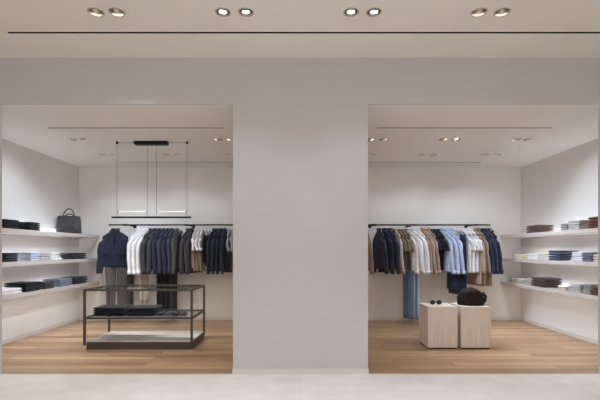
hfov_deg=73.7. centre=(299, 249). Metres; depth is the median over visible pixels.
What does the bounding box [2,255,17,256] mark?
sweater
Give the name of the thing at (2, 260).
sweater
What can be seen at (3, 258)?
sweater
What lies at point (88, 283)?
wall shelf
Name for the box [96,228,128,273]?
jacket
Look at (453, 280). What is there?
trousers
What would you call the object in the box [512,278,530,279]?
shirt
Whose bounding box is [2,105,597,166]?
ceiling
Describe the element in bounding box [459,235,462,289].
trousers
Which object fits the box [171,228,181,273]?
blazer
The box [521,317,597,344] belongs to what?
baseboard
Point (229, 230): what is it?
shirt
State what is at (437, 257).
shirt
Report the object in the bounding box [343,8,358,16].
recessed light
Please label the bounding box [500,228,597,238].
wall shelf
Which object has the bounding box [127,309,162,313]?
sweater
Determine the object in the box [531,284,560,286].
sweater
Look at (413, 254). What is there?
shirt
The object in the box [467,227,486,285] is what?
coat
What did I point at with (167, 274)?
trousers
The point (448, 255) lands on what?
shirt
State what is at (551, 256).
jeans
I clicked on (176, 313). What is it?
pouch
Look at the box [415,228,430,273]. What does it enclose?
shirt
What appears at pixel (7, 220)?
sweater
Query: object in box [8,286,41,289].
sweater
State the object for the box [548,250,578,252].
jeans
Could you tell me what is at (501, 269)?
blazer
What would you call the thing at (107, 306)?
sweater
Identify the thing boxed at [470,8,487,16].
recessed light
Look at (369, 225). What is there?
rail
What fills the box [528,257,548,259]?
shirt
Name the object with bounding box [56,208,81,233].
tote bag
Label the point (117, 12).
recessed light
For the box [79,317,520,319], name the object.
baseboard
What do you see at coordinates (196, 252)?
trousers
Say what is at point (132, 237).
shirt
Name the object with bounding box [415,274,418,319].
trousers
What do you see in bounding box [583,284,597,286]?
sweater
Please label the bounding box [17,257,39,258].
shirt
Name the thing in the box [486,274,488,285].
trousers
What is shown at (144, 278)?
trousers
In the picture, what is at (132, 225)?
rail
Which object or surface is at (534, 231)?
sweater
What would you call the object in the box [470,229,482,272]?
shirt
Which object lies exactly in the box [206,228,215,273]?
blazer
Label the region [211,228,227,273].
blazer
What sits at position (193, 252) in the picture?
trousers
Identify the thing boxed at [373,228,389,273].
blazer
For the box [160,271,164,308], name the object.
trousers
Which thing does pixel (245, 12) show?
recessed light
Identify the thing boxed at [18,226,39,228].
sweater
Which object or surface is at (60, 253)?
sweater
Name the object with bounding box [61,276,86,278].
sweater
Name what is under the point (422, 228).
shirt
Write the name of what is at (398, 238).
overshirt
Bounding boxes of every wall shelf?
[2,228,99,238]
[2,258,96,266]
[2,281,99,300]
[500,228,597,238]
[500,281,597,300]
[502,258,597,266]
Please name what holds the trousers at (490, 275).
hanging from the clothes hanger
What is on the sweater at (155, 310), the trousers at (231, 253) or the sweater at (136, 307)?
the sweater at (136, 307)
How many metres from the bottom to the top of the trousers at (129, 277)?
0.720 m
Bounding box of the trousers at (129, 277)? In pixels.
[126,267,133,303]
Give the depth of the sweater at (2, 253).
5.01 m
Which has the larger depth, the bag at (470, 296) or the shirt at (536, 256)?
the shirt at (536, 256)
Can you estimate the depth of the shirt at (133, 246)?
6.54 m
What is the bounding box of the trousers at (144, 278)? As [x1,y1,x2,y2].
[140,271,148,303]
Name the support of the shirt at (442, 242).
hanging from the clothes hanger
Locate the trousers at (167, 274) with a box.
[165,271,168,311]
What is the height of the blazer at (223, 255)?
0.762 m
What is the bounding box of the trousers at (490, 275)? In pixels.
[489,274,491,285]
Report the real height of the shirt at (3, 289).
0.035 m
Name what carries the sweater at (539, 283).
on the sweater at (537, 285)
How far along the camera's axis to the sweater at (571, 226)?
5.24 m
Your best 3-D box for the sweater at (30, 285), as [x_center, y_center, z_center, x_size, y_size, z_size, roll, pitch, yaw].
[-3.779,0.483,5.466,0.297,0.030,0.328,0,0,-1]
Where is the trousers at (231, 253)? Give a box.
[230,243,232,271]
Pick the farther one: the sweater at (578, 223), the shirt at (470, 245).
the shirt at (470, 245)
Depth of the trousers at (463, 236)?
6.64 m
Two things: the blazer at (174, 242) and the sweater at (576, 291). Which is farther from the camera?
the blazer at (174, 242)
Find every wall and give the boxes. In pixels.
[0,58,599,373]
[2,139,78,339]
[79,167,520,316]
[521,139,597,339]
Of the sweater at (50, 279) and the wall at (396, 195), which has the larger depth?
the wall at (396, 195)
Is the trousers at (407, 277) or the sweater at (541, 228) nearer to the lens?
the sweater at (541, 228)
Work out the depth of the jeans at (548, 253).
5.60 m
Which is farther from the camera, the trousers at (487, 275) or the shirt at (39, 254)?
the trousers at (487, 275)
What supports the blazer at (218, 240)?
hanging from the clothes hanger
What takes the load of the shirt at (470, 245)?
hanging from the clothes hanger
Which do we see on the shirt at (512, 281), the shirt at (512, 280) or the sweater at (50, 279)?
the shirt at (512, 280)
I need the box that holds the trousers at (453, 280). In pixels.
[447,272,459,293]
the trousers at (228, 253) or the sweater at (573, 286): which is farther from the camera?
the trousers at (228, 253)
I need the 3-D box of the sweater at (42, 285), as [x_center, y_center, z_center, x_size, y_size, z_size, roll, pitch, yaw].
[-3.761,0.511,5.810,0.269,0.032,0.220,0,0,1]
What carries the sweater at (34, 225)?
on the sweater at (31, 227)
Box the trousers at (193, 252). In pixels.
[192,251,195,270]
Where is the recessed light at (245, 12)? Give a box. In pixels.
[238,8,253,16]
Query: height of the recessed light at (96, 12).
0.093 m
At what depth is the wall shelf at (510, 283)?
5.79 m
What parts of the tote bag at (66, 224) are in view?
handle, panel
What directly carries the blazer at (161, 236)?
hanging from the clothes hanger
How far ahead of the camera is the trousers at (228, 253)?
6.69 m
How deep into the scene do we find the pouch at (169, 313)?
5.18 m
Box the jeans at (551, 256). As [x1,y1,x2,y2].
[548,255,572,257]
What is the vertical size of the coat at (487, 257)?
0.970 m
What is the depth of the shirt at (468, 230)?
6.63 m
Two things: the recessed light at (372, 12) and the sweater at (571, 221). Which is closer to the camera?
the recessed light at (372, 12)
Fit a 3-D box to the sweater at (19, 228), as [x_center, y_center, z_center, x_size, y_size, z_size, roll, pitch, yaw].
[-3.774,-0.282,5.494,0.276,0.028,0.224,0,0,1]
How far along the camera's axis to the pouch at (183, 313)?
5.18 m
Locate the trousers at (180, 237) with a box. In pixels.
[178,235,181,263]
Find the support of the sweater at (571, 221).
on the sweater at (578, 223)
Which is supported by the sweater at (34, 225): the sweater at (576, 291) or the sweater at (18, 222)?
the sweater at (18, 222)
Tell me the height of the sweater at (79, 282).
0.038 m
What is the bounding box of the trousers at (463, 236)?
[462,235,466,288]
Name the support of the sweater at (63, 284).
on the wall shelf at (88, 283)
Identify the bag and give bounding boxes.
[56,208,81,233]
[457,287,486,305]
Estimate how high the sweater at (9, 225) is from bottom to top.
0.028 m
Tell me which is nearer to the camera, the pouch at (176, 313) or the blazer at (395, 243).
the pouch at (176, 313)
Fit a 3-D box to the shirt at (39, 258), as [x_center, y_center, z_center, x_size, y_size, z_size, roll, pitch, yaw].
[-3.768,0.136,5.955,0.279,0.027,0.232,0,0,0]
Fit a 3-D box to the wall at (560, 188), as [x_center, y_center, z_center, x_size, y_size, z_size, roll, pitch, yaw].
[4.032,-0.112,5.640,0.120,2.750,3.100,0,0,0]
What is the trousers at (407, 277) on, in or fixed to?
hanging from the clothes hanger
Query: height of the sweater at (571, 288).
0.028 m
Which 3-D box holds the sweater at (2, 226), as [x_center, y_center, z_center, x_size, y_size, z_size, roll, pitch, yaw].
[-3.772,-0.282,5.048,0.275,0.028,0.268,0,0,0]
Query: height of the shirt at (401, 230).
0.391 m
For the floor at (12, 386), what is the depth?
3.70 m
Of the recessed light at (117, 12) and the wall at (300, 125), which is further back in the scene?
the wall at (300, 125)
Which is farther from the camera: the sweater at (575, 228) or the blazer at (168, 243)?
the blazer at (168, 243)
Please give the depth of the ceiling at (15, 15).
3.56 m
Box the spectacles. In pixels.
[427,300,441,304]
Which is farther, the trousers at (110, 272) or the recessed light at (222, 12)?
the trousers at (110, 272)
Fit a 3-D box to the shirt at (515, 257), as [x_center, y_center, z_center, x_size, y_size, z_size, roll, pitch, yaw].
[3.742,0.136,6.661,0.229,0.027,0.232,0,0,1]
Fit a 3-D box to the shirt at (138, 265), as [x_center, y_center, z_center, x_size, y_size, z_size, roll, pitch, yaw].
[-2.568,0.009,6.774,0.091,0.776,0.608,0,0,18]
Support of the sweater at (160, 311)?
on the display table
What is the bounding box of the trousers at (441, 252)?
[440,235,443,269]
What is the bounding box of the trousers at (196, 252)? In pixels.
[195,249,199,270]
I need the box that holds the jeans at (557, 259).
[548,258,571,260]
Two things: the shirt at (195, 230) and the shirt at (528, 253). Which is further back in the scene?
the shirt at (195, 230)
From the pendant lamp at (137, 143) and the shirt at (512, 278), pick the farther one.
the shirt at (512, 278)
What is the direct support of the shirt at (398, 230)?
hanging from the clothes hanger
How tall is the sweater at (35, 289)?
0.030 m
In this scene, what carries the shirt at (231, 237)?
hanging from the clothes hanger
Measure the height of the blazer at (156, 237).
0.762 m
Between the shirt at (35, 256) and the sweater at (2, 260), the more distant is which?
the shirt at (35, 256)
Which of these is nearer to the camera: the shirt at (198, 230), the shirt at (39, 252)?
the shirt at (39, 252)
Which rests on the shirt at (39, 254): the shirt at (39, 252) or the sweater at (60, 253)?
the shirt at (39, 252)
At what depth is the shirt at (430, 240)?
6.58 m
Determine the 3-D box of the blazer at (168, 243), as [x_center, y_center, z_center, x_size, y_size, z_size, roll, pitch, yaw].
[-2.131,0.012,6.780,0.111,0.762,0.619,0,0,1]
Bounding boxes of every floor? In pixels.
[0,374,599,399]
[2,320,597,373]
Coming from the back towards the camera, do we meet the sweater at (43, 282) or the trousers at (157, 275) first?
the trousers at (157, 275)
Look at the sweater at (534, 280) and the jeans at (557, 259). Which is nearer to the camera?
the jeans at (557, 259)
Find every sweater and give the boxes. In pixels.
[2,219,18,221]
[2,221,19,224]
[2,224,18,226]
[2,226,18,228]
[2,253,17,254]
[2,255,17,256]
[2,257,17,259]
[2,260,17,261]
[4,281,41,284]
[5,284,40,286]
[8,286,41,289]
[17,288,40,291]
[18,222,39,224]
[18,224,39,226]
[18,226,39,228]
[19,228,39,230]
[38,281,53,283]
[39,284,53,286]
[40,286,54,288]
[42,278,71,280]
[52,282,71,284]
[54,280,71,282]
[54,284,71,286]
[59,253,85,254]
[60,255,85,256]
[60,257,85,258]
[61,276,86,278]
[69,281,86,283]
[70,278,87,281]
[93,304,133,309]
[93,309,126,311]
[93,313,126,315]
[94,311,126,313]
[126,311,160,315]
[127,305,162,309]
[127,307,162,311]
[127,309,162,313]
[526,225,553,227]
[526,227,553,230]
[526,230,553,232]
[531,277,562,279]
[531,279,562,282]
[531,282,562,284]
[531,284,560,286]
[568,220,588,222]
[568,222,589,224]
[568,225,589,227]
[568,227,588,229]
[568,283,593,285]
[568,285,583,287]
[568,287,583,290]
[568,290,586,292]
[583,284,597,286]
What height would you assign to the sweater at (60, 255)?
0.034 m
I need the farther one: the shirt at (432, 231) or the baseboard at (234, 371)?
the shirt at (432, 231)
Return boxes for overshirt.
[368,233,373,273]
[389,227,404,273]
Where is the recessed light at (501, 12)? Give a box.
[493,8,510,16]
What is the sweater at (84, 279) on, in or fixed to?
on the sweater at (79, 282)
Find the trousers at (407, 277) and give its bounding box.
[403,260,411,319]
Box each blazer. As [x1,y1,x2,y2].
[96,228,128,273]
[140,228,153,273]
[146,228,158,273]
[152,228,162,273]
[157,228,166,273]
[161,228,170,273]
[166,228,179,273]
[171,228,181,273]
[179,228,198,273]
[184,228,201,273]
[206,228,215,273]
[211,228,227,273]
[215,228,228,273]
[220,228,231,273]
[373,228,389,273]
[378,228,395,273]
[382,228,400,273]
[480,228,494,273]
[484,228,498,273]
[487,228,503,273]
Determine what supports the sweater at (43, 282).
on the sweater at (42, 285)
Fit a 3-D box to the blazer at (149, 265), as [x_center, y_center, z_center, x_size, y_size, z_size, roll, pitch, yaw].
[-2.405,0.012,6.775,0.114,0.762,0.610,0,0,15]
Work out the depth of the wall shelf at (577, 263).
5.70 m
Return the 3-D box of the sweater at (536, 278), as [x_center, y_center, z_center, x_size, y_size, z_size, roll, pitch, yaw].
[3.769,0.439,6.119,0.269,0.033,0.374,0,0,1]
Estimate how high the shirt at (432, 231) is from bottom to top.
0.372 m
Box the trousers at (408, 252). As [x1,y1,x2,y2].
[407,235,409,269]
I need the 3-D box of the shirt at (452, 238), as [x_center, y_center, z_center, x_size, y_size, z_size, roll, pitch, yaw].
[2.498,0.009,6.785,0.084,0.776,0.578,0,0,-17]
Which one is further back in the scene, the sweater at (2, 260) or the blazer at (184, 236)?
the blazer at (184, 236)
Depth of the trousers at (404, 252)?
6.64 m
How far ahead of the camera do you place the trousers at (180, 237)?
6.65 m
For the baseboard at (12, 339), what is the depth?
6.04 m
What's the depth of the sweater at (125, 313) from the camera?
5.15 m
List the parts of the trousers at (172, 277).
leg, leg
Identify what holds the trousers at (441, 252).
hanging from the clothes hanger
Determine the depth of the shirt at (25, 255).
5.42 m
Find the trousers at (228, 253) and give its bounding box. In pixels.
[226,247,230,271]
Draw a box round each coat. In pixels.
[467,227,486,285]
[476,227,491,285]
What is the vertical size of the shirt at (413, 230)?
0.776 m
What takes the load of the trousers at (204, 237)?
hanging from the clothes hanger
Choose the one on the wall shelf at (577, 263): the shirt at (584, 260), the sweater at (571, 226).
the shirt at (584, 260)
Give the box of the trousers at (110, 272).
[105,267,126,303]
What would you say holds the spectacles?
on the plinth at (438, 324)
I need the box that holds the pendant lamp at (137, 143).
[111,141,190,217]
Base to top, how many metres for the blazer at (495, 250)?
0.762 m
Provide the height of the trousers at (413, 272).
1.000 m
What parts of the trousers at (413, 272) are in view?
leg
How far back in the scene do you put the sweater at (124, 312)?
5.15 m
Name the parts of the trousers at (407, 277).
leg, leg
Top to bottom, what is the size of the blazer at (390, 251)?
0.762 m
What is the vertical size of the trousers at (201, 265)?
0.608 m
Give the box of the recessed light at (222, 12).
[215,8,230,16]
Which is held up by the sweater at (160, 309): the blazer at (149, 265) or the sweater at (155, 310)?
the sweater at (155, 310)
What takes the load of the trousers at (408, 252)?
hanging from the clothes hanger
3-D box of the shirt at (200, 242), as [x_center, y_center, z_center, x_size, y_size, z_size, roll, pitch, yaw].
[-1.638,-0.171,6.782,0.076,0.369,0.552,0,0,2]
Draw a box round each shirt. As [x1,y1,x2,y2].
[2,288,21,291]
[2,290,21,295]
[12,252,39,253]
[13,259,40,260]
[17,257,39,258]
[18,254,40,256]
[35,256,59,257]
[39,252,59,253]
[39,254,59,255]
[39,258,59,259]
[127,228,152,273]
[131,228,144,274]
[136,228,152,274]
[191,229,196,250]
[195,229,200,250]
[198,229,204,250]
[226,229,230,251]
[229,229,232,251]
[397,229,406,251]
[400,229,410,251]
[401,227,418,273]
[404,229,414,251]
[411,227,424,273]
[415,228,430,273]
[419,227,440,273]
[420,227,432,273]
[424,228,436,273]
[430,229,441,250]
[433,229,444,250]
[437,229,449,250]
[440,227,455,273]
[441,227,459,273]
[442,227,465,273]
[460,229,475,272]
[467,229,479,272]
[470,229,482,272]
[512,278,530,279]
[512,280,533,281]
[512,281,532,283]
[515,257,533,258]
[528,253,547,254]
[528,255,550,257]
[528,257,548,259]
[572,254,593,256]
[583,259,597,261]
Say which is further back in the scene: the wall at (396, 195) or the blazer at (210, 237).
the wall at (396, 195)
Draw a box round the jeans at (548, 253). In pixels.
[548,253,572,254]
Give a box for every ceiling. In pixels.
[0,0,599,57]
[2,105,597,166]
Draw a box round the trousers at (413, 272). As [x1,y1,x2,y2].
[407,271,414,319]
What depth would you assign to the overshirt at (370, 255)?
6.51 m
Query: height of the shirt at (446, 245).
0.371 m
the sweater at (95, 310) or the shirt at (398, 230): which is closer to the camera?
the sweater at (95, 310)
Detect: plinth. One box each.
[419,303,457,348]
[450,303,490,348]
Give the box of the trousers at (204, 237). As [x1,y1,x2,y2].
[203,235,206,265]
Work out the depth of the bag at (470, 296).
5.19 m
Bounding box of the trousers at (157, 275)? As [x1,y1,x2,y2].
[156,259,159,304]
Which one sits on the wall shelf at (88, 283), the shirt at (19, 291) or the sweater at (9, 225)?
the shirt at (19, 291)
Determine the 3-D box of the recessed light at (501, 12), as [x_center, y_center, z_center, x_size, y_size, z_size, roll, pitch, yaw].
[1.661,-1.981,3.290,0.132,0.093,0.132,0,0,0]
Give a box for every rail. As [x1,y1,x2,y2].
[109,224,232,227]
[368,224,489,227]
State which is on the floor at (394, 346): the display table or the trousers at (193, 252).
the display table
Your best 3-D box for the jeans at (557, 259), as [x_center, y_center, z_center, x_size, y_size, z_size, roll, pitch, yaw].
[3.771,0.132,5.727,0.279,0.034,0.270,0,0,-1]
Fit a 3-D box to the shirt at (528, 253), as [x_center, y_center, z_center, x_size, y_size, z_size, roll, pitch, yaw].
[3.769,0.067,6.256,0.267,0.031,0.271,0,0,-1]
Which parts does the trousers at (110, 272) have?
leg, leg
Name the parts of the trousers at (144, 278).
leg, leg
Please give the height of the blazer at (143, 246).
0.762 m
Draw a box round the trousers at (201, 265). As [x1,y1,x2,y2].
[199,250,205,270]
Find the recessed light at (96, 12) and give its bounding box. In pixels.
[87,8,104,16]
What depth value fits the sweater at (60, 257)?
6.43 m
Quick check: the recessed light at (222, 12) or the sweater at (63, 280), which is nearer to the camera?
the recessed light at (222, 12)
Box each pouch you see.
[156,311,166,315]
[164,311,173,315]
[172,311,179,315]
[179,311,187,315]
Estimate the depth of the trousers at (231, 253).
6.65 m
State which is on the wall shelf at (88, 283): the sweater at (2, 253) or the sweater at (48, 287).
the sweater at (48, 287)
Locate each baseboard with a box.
[2,317,78,344]
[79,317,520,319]
[232,369,368,373]
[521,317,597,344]
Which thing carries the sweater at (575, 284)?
on the sweater at (573, 286)
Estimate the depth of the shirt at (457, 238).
6.57 m
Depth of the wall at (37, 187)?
6.03 m
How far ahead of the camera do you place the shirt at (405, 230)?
6.60 m
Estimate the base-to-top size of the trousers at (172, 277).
1.020 m
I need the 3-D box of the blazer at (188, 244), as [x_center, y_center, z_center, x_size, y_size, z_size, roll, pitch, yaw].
[-1.796,0.012,6.775,0.120,0.762,0.614,0,0,11]
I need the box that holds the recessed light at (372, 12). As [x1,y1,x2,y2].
[366,8,381,16]
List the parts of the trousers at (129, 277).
leg, leg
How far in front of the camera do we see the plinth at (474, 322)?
5.10 m
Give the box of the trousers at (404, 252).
[403,235,406,269]
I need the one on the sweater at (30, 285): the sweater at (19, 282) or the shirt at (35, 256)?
the sweater at (19, 282)
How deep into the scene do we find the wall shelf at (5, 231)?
5.79 m
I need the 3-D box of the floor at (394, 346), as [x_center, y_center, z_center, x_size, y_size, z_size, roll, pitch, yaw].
[0.000,1.293,5.680,8.400,0.060,3.220,0,0,0]
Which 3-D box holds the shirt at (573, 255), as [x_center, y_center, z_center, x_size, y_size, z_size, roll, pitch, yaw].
[3.765,0.072,5.258,0.266,0.029,0.198,0,0,1]
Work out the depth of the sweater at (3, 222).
5.02 m
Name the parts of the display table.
leg, leg, frame, shelf frame, leg, leg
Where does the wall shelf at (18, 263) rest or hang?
attached to the wall at (37, 187)
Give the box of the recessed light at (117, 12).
[108,8,125,16]
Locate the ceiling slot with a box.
[8,32,599,32]
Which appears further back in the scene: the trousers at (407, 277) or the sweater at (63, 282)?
the trousers at (407, 277)
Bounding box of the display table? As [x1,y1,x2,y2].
[83,285,204,348]
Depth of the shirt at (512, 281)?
6.56 m
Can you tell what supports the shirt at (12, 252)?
on the shirt at (25, 255)
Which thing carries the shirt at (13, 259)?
on the wall shelf at (18, 263)
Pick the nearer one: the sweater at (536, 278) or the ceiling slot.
the ceiling slot
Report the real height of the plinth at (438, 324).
0.540 m
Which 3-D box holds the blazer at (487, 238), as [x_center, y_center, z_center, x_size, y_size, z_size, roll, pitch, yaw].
[3.098,0.012,6.785,0.100,0.762,0.575,0,0,-16]
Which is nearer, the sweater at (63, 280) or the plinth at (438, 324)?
the plinth at (438, 324)

